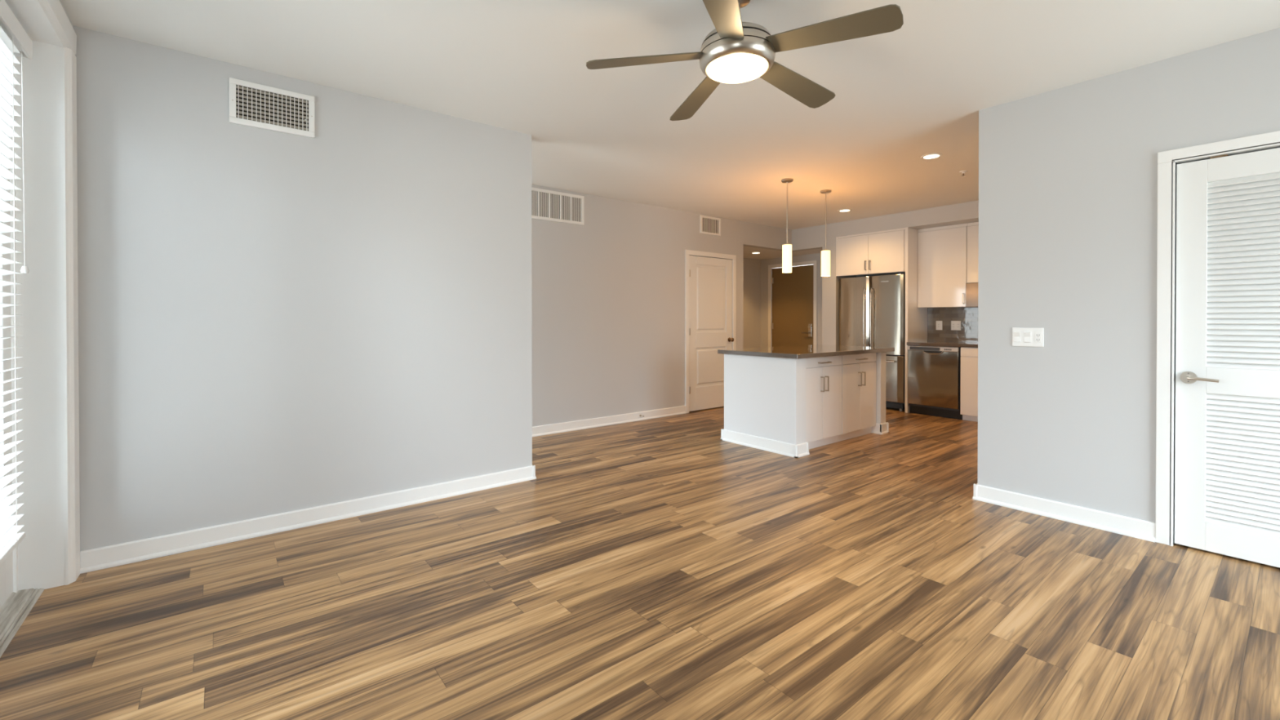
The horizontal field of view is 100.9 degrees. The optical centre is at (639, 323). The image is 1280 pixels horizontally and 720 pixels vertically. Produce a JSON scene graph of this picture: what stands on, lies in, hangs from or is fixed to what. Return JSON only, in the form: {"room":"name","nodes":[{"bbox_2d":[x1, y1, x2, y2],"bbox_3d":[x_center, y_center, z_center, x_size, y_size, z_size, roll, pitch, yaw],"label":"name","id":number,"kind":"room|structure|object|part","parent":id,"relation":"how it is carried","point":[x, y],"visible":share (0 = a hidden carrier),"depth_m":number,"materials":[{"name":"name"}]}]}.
{"room":"empty living room","nodes":[
{"label":"empty living room","id":0,"kind":"room"},
{"bbox_2d":[59,0,73,48],"bbox_3d":[-1.026,-0.096,0.284,0.190,2.590,5.525,0,0,-39],"label":"wall","id":1,"kind":"structure","parent":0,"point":[60,0],"depth_m":2.38,"materials":[{"name":"grey paint"}]},
{"bbox_2d":[0,0,79,657],"bbox_3d":[-2.077,-0.086,1.581,0.243,2.554,2.162,0,0,-39],"label":"window","id":2,"kind":"structure","parent":1,"relation":"attached to","point":[48,556],"depth_m":2.35,"materials":[{"name":"white paint"}]},
{"bbox_2d":[0,0,32,564],"bbox_3d":[-2.367,-0.162,1.923,0.076,2.109,0.900,0,0,-39],"label":"window blind","id":3,"kind":"object","parent":2,"relation":"attached to","point":[15,42],"visible":1,"depth_m":2.10,"materials":[{"name":"white plastic"}]},
{"bbox_3d":[-2.340,0.882,1.887,0.052,0.022,0.770,0,0,-39],"label":"rail","id":4,"kind":"part","parent":3,"relation":"part of","materials":[{"name":"white plastic"}]},
{"bbox_3d":[-2.503,-0.141,2.083,0.055,2.022,0.002,0,0,-39],"label":"ladder cord","id":5,"kind":"part","parent":3,"relation":"part of","materials":[{"name":"white fabric"}]},
{"bbox_3d":[-1.994,-0.086,1.647,0.030,2.554,2.162,0,0,-39],"label":"casing","id":6,"kind":"part","parent":2,"relation":"part of","materials":[{"name":"white paint"}]},
{"bbox_2d":[73,25,532,551],"bbox_3d":[-1.858,-0.115,3.234,2.567,2.590,0.125,0,0,-39],"label":"wall","id":7,"kind":"structure","parent":0,"point":[270,322],"depth_m":3.00,"materials":[{"name":"grey paint"}]},
{"bbox_2d":[229,77,315,137],"bbox_3d":[-2.060,-1.205,2.973,0.396,0.241,0.019,0,0,-39],"label":"air vent","id":8,"kind":"object","parent":7,"relation":"in","point":[251,104],"visible":1,"depth_m":2.97,"materials":[{"name":"white metal"}]},
{"bbox_2d":[80,465,536,573],"bbox_3d":[-1.768,1.130,3.311,2.389,0.100,0.169,0,0,-39],"label":"baseboard","id":9,"kind":"structure","parent":7,"relation":"attached to","point":[114,555],"depth_m":3.00,"materials":[{"name":"white paint"}]},
{"bbox_2d":[0,406,1279,719],"bbox_3d":[1.468,1.234,3.927,8.420,0.120,8.100,0,0,-39],"label":"floor","id":10,"kind":"structure","parent":0,"point":[661,568],"depth_m":2.23,"materials":[{"name":"brown wood"}]},
{"bbox_2d":[720,351,888,457],"bbox_3d":[1.724,0.733,5.443,1.647,0.862,0.891,0,0,-39],"label":"kitchen island","id":11,"kind":"object","parent":10,"relation":"on","point":[765,397],"visible":0.49,"depth_m":4.90,"materials":[{"name":"white paint"}]},
{"bbox_3d":[1.724,1.110,5.446,1.647,0.108,0.891,0,0,-39],"label":"baseboard","id":12,"kind":"part","parent":11,"relation":"part of","materials":[{"name":"white paint"}]},
{"bbox_2d":[717,344,894,359],"bbox_3d":[1.744,0.283,5.461,1.737,0.039,0.933,0,0,-39],"label":"island countertop","id":13,"kind":"structure","parent":11,"relation":"on","point":[797,352],"depth_m":5.13,"materials":[{"name":"brown stone"}]},
{"bbox_2d":[805,355,842,448],"bbox_3d":[1.522,0.736,5.192,0.664,0.860,0.693,0,0,-39],"label":"base cabinet","id":14,"kind":"object","parent":10,"relation":"on","point":[823,374],"visible":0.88,"depth_m":4.95,"materials":[{"name":"white wood"}]},
{"bbox_3d":[1.579,0.749,4.857,0.326,0.675,0.021,0,0,-39],"label":"door","id":15,"kind":"part","parent":14,"relation":"part of","materials":[{"name":"white wood"}]},
{"bbox_3d":[1.697,0.568,4.913,0.010,0.140,0.038,0,0,-39],"label":"handle","id":16,"kind":"part","parent":14,"relation":"part of","materials":[{"name":"silver metal"}]},
{"bbox_3d":[1.707,0.358,4.957,0.655,0.092,0.021,0,0,-39],"label":"drawer","id":17,"kind":"part","parent":14,"relation":"part of","materials":[{"name":"white wood"}]},
{"bbox_3d":[1.754,0.567,4.958,0.010,0.140,0.038,0,0,-39],"label":"handle","id":18,"kind":"part","parent":14,"relation":"part of","materials":[{"name":"silver metal"}]},
{"bbox_3d":[1.836,0.747,5.062,0.326,0.675,0.021,0,0,-39],"label":"door","id":19,"kind":"part","parent":14,"relation":"part of","materials":[{"name":"white wood"}]},
{"bbox_2d":[838,352,876,441],"bbox_3d":[2.042,0.733,5.608,0.664,0.860,0.693,0,0,-39],"label":"base cabinet","id":20,"kind":"object","parent":10,"relation":"on","point":[859,371],"visible":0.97,"depth_m":5.34,"materials":[{"name":"white wood"}]},
{"bbox_3d":[2.099,0.746,5.272,0.326,0.675,0.021,0,0,-39],"label":"door","id":21,"kind":"part","parent":20,"relation":"part of","materials":[{"name":"white wood"}]},
{"bbox_3d":[2.228,0.355,5.372,0.655,0.092,0.021,0,0,-39],"label":"drawer","id":22,"kind":"part","parent":20,"relation":"part of","materials":[{"name":"white wood"}]},
{"bbox_3d":[2.218,0.565,5.328,0.010,0.140,0.038,0,0,-39],"label":"handle","id":23,"kind":"part","parent":20,"relation":"part of","materials":[{"name":"silver metal"}]},
{"bbox_3d":[2.275,0.564,5.373,0.010,0.140,0.038,0,0,-39],"label":"handle","id":24,"kind":"part","parent":20,"relation":"part of","materials":[{"name":"silver metal"}]},
{"bbox_3d":[2.357,0.744,5.477,0.326,0.675,0.021,0,0,-39],"label":"door","id":25,"kind":"part","parent":20,"relation":"part of","materials":[{"name":"white wood"}]},
{"bbox_2d":[839,274,905,411],"bbox_3d":[3.305,0.256,7.348,0.593,1.790,0.912,0,0,-39],"label":"refrigerator","id":26,"kind":"object","parent":10,"relation":"on","point":[872,308],"visible":0.64,"depth_m":7.08,"materials":[{"name":"grey metal"}]},
{"bbox_3d":[3.004,-0.112,7.402,0.074,1.055,0.449,0,0,-39],"label":"door","id":27,"kind":"part","parent":26,"relation":"part of","materials":[{"name":"silver metal"}]},
{"bbox_3d":[3.067,-0.058,7.223,0.068,0.842,0.022,0,0,-39],"label":"handle","id":28,"kind":"part","parent":26,"relation":"part of","materials":[{"name":"silver metal"}]},
{"bbox_3d":[3.127,-0.058,7.148,0.068,0.842,0.022,0,0,-39],"label":"handle","id":29,"kind":"part","parent":26,"relation":"part of","materials":[{"name":"silver metal"}]},
{"bbox_3d":[3.290,-0.109,7.043,0.074,1.055,0.455,0,0,-39],"label":"door","id":30,"kind":"part","parent":26,"relation":"part of","materials":[{"name":"silver metal"}]},
{"bbox_3d":[3.148,0.732,7.226,0.074,0.604,0.912,0,0,-39],"label":"freezer drawer","id":31,"kind":"part","parent":26,"relation":"part of","materials":[{"name":"silver metal"}]},
{"bbox_2d":[904,226,927,413],"bbox_3d":[3.652,-0.040,6.981,0.575,2.386,0.034,0,0,-39],"label":"end panel","id":32,"kind":"object","parent":10,"relation":"on","point":[916,318],"visible":0.56,"depth_m":6.86,"materials":[{"name":"white wood"}]},
{"bbox_2d":[907,345,962,419],"bbox_3d":[3.832,0.721,6.705,0.574,0.868,0.613,0,0,-39],"label":"dishwasher","id":33,"kind":"object","parent":10,"relation":"on","point":[934,372],"visible":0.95,"depth_m":6.52,"materials":[{"name":"grey metal"}]},
{"bbox_3d":[3.615,0.357,6.528,0.010,0.032,0.220,0,0,-39],"label":"pocket handle","id":34,"kind":"part","parent":33,"relation":"part of","materials":[{"name":"black plastic"}]},
{"bbox_3d":[3.625,0.316,6.549,0.034,0.051,0.588,0,0,-39],"label":"control panel","id":35,"kind":"part","parent":33,"relation":"part of","materials":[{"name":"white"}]},
{"bbox_3d":[3.672,1.098,6.575,0.020,0.115,0.605,0,0,-39],"label":"kick plate","id":36,"kind":"part","parent":33,"relation":"part of","materials":[{"name":"black plastic"}]},
{"bbox_2d":[960,346,977,422],"bbox_3d":[4.265,0.723,6.168,0.567,0.870,0.758,0,0,-39],"label":"base cabinet","id":37,"kind":"object","parent":10,"relation":"on","point":[969,356],"visible":0.28,"depth_m":6.22,"materials":[{"name":"white wood"}]},
{"bbox_2d":[906,341,977,347],"bbox_3d":[4.169,0.265,6.307,0.610,0.039,1.664,0,0,-39],"label":"countertop","id":38,"kind":"structure","parent":37,"relation":"on","point":[946,344],"depth_m":6.48,"materials":[{"name":"brown stone"}]},
{"bbox_3d":[4.051,0.344,5.996,0.021,0.101,0.751,0,0,-39],"label":"drawer","id":39,"kind":"part","parent":37,"relation":"part of","materials":[{"name":"white wood"}]},
{"bbox_2d":[531,184,791,426],"bbox_3d":[0.496,-0.139,6.789,4.640,2.590,0.120,0,0,-39],"label":"wall","id":40,"kind":"structure","parent":0,"point":[608,291],"depth_m":6.10,"materials":[{"name":"grey paint"}]},
{"bbox_2d":[531,186,584,225],"bbox_3d":[-0.935,-1.234,5.555,0.814,0.317,0.013,0,0,-39],"label":"air vent","id":41,"kind":"object","parent":40,"relation":"in","point":[546,205],"visible":0.73,"depth_m":5.60,"materials":[{"name":"white metal"}]},
{"bbox_2d":[532,405,685,436],"bbox_3d":[0.099,1.109,6.387,3.507,0.100,0.024,0,0,-39],"label":"baseboard","id":42,"kind":"structure","parent":40,"relation":"attached to","point":[546,429],"depth_m":5.99,"materials":[{"name":"white paint"}]},
{"bbox_2d":[699,215,720,235],"bbox_3d":[0.940,-1.299,7.050,0.388,0.236,0.013,0,0,-39],"label":"air vent","id":43,"kind":"object","parent":40,"relation":"in","point":[708,224],"visible":1,"depth_m":7.04,"materials":[{"name":"white metal"}]},
{"bbox_2d":[684,249,736,413],"bbox_3d":[0.968,0.106,7.057,0.960,2.097,0.110,0,0,-39],"label":"door","id":44,"kind":"structure","parent":40,"relation":"in","point":[710,283],"depth_m":7.03,"materials":[{"name":"white paint"}]},
{"bbox_3d":[1.252,0.228,7.263,0.060,0.060,0.076,0,0,-39],"label":"knob","id":45,"kind":"part","parent":44,"relation":"part of","materials":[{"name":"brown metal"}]},
{"bbox_2d":[61,0,1279,229],"bbox_3d":[1.427,-1.476,3.878,8.520,0.120,8.100,0,0,-39],"label":"ceiling","id":46,"kind":"structure","parent":0,"point":[913,91],"depth_m":2.97,"materials":[{"name":"white paint"}]},
{"bbox_2d":[586,0,903,120],"bbox_3d":[0.451,-1.230,2.271,1.196,0.350,1.237,0,0,-39],"label":"ceiling fan","id":47,"kind":"object","parent":46,"relation":"hanging from","point":[736,51],"visible":1,"depth_m":2.14,"materials":[{"name":"silver metal"}]},
{"bbox_3d":[0.025,-1.116,2.242,0.509,0.073,0.131,0,0,1],"label":"blade","id":48,"kind":"part","parent":47,"relation":"part of","materials":[{"name":"brown paint"}]},
{"bbox_3d":[0.284,-1.119,2.616,0.131,0.073,0.509,0,0,-17],"label":"blade","id":49,"kind":"part","parent":47,"relation":"part of","materials":[{"name":"brown paint"}]},
{"bbox_3d":[0.301,-1.114,1.880,0.131,0.073,0.509,0,0,19],"label":"blade","id":50,"kind":"part","parent":47,"relation":"part of","materials":[{"name":"brown paint"}]},
{"bbox_3d":[0.728,-1.118,2.476,0.508,0.073,0.133,0,0,-39],"label":"blade","id":51,"kind":"part","parent":47,"relation":"part of","materials":[{"name":"brown paint"}]},
{"bbox_3d":[0.731,-1.115,2.030,0.509,0.073,0.131,0,0,37],"label":"blade","id":52,"kind":"part","parent":47,"relation":"part of","materials":[{"name":"brown paint"}]},
{"bbox_2d":[781,177,793,272],"bbox_3d":[1.461,-0.964,5.251,0.116,0.920,0.116,0,0,-39],"label":"pendant light","id":53,"kind":"object","parent":46,"relation":"hanging from","point":[786,248],"visible":1,"depth_m":5.22,"materials":[{"name":"white glass"}]},
{"bbox_3d":[1.461,-0.640,5.253,0.093,0.272,0.093,0,0,-39],"label":"lamp shade","id":54,"kind":"part","parent":53,"relation":"part of","materials":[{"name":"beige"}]},
{"bbox_3d":[1.461,-1.092,5.250,0.011,0.615,0.011,0,0,-39],"label":"rod","id":55,"kind":"part","parent":53,"relation":"part of","materials":[{"name":"silver metal"}]},
{"bbox_2d":[820,189,831,276],"bbox_3d":[2.003,-0.968,5.702,0.116,0.920,0.116,0,0,-39],"label":"pendant light","id":56,"kind":"object","parent":46,"relation":"hanging from","point":[825,254],"visible":1,"depth_m":5.67,"materials":[{"name":"white glass"}]},
{"bbox_3d":[2.003,-0.644,5.705,0.093,0.272,0.093,0,0,-39],"label":"lamp shade","id":57,"kind":"part","parent":56,"relation":"part of","materials":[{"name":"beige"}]},
{"bbox_3d":[2.003,-1.095,5.702,0.011,0.615,0.011,0,0,-39],"label":"rod","id":58,"kind":"part","parent":56,"relation":"part of","materials":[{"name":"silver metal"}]},
{"bbox_2d":[838,208,851,212],"bbox_3d":[2.604,-1.431,6.722,0.164,0.006,0.164,0,0,-39],"label":"recessed light","id":59,"kind":"object","parent":46,"relation":"in","point":[842,210],"visible":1,"depth_m":6.70,"materials":[{"name":"white plastic"}]},
{"bbox_2d":[920,152,942,159],"bbox_3d":[2.476,-1.416,4.492,0.164,0.006,0.164,0,0,-39],"label":"recessed light","id":60,"kind":"object","parent":46,"relation":"in","point":[930,156],"visible":1,"depth_m":4.49,"materials":[{"name":"white plastic"}]},
{"bbox_2d":[959,170,967,176],"bbox_3d":[3.032,-1.400,4.957,0.064,0.045,0.064,0,0,-39],"label":"sprinkler head","id":61,"kind":"object","parent":46,"relation":"attached to","point":[961,171],"visible":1,"depth_m":4.95},
{"bbox_2d":[743,257,760,348],"bbox_3d":[1.682,0.011,8.509,1.863,2.268,1.090,0,0,-39],"label":"wall","id":62,"kind":"structure","parent":0,"point":[752,267],"depth_m":9.28,"materials":[{"name":"grey paint"}]},
{"bbox_2d":[743,245,822,259],"bbox_3d":[1.966,-1.173,8.344,2.113,0.100,1.790,0,0,-39],"label":"ceiling","id":63,"kind":"structure","parent":0,"point":[765,253],"depth_m":8.43,"materials":[{"name":"white paint"}]},
{"bbox_2d":[760,253,822,347],"bbox_3d":[2.668,0.008,8.879,0.140,2.268,1.740,0,0,-39],"label":"wall","id":64,"kind":"structure","parent":0,"point":[765,263],"depth_m":9.24,"materials":[{"name":"grey paint"}]},
{"bbox_2d":[768,260,817,346],"bbox_3d":[2.555,0.064,8.901,0.109,2.156,0.961,0,0,-39],"label":"door","id":65,"kind":"structure","parent":64,"relation":"in","point":[794,294],"depth_m":8.89,"materials":[{"name":"brown wood"}]},
{"bbox_2d":[791,200,978,345],"bbox_3d":[3.726,-0.142,7.068,0.760,2.590,3.709,0,0,-39],"label":"wall","id":66,"kind":"structure","parent":0,"point":[809,237],"depth_m":7.51,"materials":[{"name":"grey paint"}]},
{"bbox_2d":[835,227,905,277],"bbox_3d":[3.321,-0.953,7.365,0.596,0.564,0.984,0,0,-39],"label":"upper cabinet","id":67,"kind":"object","parent":66,"relation":"attached to","point":[878,253],"visible":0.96,"depth_m":7.18,"materials":[{"name":"white wood"}]},
{"bbox_3d":[2.830,-0.954,7.587,0.022,0.564,0.026,0,0,-39],"label":"frame","id":68,"kind":"part","parent":67,"relation":"part of","materials":[{"name":"white wood"}]},
{"bbox_3d":[2.979,-0.942,7.397,0.025,0.533,0.453,0,0,-39],"label":"door","id":69,"kind":"part","parent":67,"relation":"part of","materials":[{"name":"white wood"}]},
{"bbox_3d":[3.137,-1.222,7.200,0.022,0.024,0.957,0,0,-39],"label":"frame","id":70,"kind":"part","parent":67,"relation":"part of","materials":[{"name":"white wood"}]},
{"bbox_3d":[3.271,-0.939,7.031,0.025,0.533,0.477,0,0,-39],"label":"door","id":71,"kind":"part","parent":67,"relation":"part of","materials":[{"name":"white wood"}]},
{"bbox_2d":[917,222,967,307],"bbox_3d":[3.936,-0.718,6.807,0.343,1.028,0.582,0,0,-39],"label":"upper cabinet","id":72,"kind":"object","parent":66,"relation":"attached to","point":[942,251],"visible":0.9,"depth_m":6.71,"materials":[{"name":"white wood"}]},
{"bbox_2d":[967,222,978,283],"bbox_3d":[4.370,-0.861,6.292,0.305,0.736,0.760,0,0,-39],"label":"upper cabinet","id":73,"kind":"object","parent":66,"relation":"attached to","point":[972,228],"visible":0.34,"depth_m":6.44,"materials":[{"name":"white wood"}]},
{"bbox_2d":[965,282,977,307],"bbox_3d":[4.353,-0.341,6.281,0.340,0.296,0.756,0,0,-39],"label":"microwave","id":74,"kind":"object","parent":73,"relation":"attached to","point":[971,289],"visible":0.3,"depth_m":6.42,"materials":[{"name":"grey"}]},
{"bbox_2d":[977,27,1279,545],"bbox_3d":[4.651,-0.119,3.356,3.542,2.590,3.251,0,0,-39],"label":"wall","id":75,"kind":"structure","parent":0,"point":[1068,175],"depth_m":3.08,"materials":[{"name":"grey paint"}]},
{"bbox_2d":[1012,327,1044,346],"bbox_3d":[2.421,0.087,3.304,0.012,0.118,0.165,0,0,-39],"label":"light switch","id":76,"kind":"object","parent":75,"relation":"attached to","point":[1021,336],"visible":1,"depth_m":3.30,"materials":[{"name":"white plastic"}]},
{"bbox_2d":[1035,332,1041,342],"bbox_3d":[2.454,0.088,3.260,0.003,0.064,0.032,0,0,-39],"label":"socket","id":77,"kind":"object","parent":76,"relation":"attached to","point":[1037,335],"depth_m":3.26,"materials":[{"name":"white plastic"}]},
{"bbox_2d":[972,483,1155,542],"bbox_3d":[4.338,1.127,3.257,2.966,0.100,3.075,0,0,-39],"label":"baseboard","id":78,"kind":"structure","parent":75,"relation":"attached to","point":[1104,521],"depth_m":3.14,"materials":[{"name":"white paint"}]},
{"bbox_2d":[1155,130,1279,567],"bbox_3d":[3.097,0.134,2.523,0.170,2.096,0.899,0,0,-39],"label":"door","id":79,"kind":"structure","parent":75,"relation":"in","point":[1227,414],"depth_m":2.68,"materials":[{"name":"white paint"}]},
{"bbox_3d":[2.863,0.284,2.760,0.010,0.064,0.064,0,0,-39],"label":"handle","id":80,"kind":"part","parent":79,"relation":"part of","materials":[{"name":"silver metal"}]},
{"bbox_3d":[2.873,0.286,2.704,0.044,0.024,0.121,0,0,-39],"label":"lever","id":81,"kind":"part","parent":79,"relation":"part of","materials":[{"name":"silver metal"}]},
{"bbox_3d":[3.085,0.691,2.519,0.027,0.666,0.536,0,0,-39],"label":"louver panel","id":82,"kind":"part","parent":79,"relation":"part of","materials":[{"name":"white paint"}]},
{"bbox_3d":[3.085,-0.248,2.513,0.027,0.954,0.536,0,0,-39],"label":"louver panel","id":83,"kind":"part","parent":79,"relation":"part of","materials":[{"name":"white paint"}]},
{"bbox_3d":[4.216,-0.041,6.903,0.200,2.388,2.839,0,0,-39],"label":"wall","id":84,"kind":"structure","parent":0,"visible":0},
{"bbox_2d":[927,306,977,342],"bbox_3d":[4.406,0.018,6.495,0.012,0.453,1.665,0,0,-39],"label":"backsplash","id":85,"kind":"structure","parent":84,"relation":"attached to","point":[968,317],"depth_m":6.89,"materials":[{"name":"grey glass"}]},
{"bbox_2d":[935,320,942,329],"bbox_3d":[3.972,0.030,7.022,0.009,0.122,0.080,0,0,-39],"label":"wall outlet","id":86,"kind":"object","parent":85,"relation":"attached to","point":[939,323],"visible":1,"depth_m":7.02,"materials":[{"name":"white plastic"}]},
{"bbox_2d":[951,320,960,330],"bbox_3d":[4.100,0.031,6.862,0.009,0.122,0.116,0,0,-39],"label":"wall outlet","id":87,"kind":"object","parent":85,"relation":"attached to","point":[955,325],"visible":1,"depth_m":6.86,"materials":[{"name":"white plastic"}]}
]}

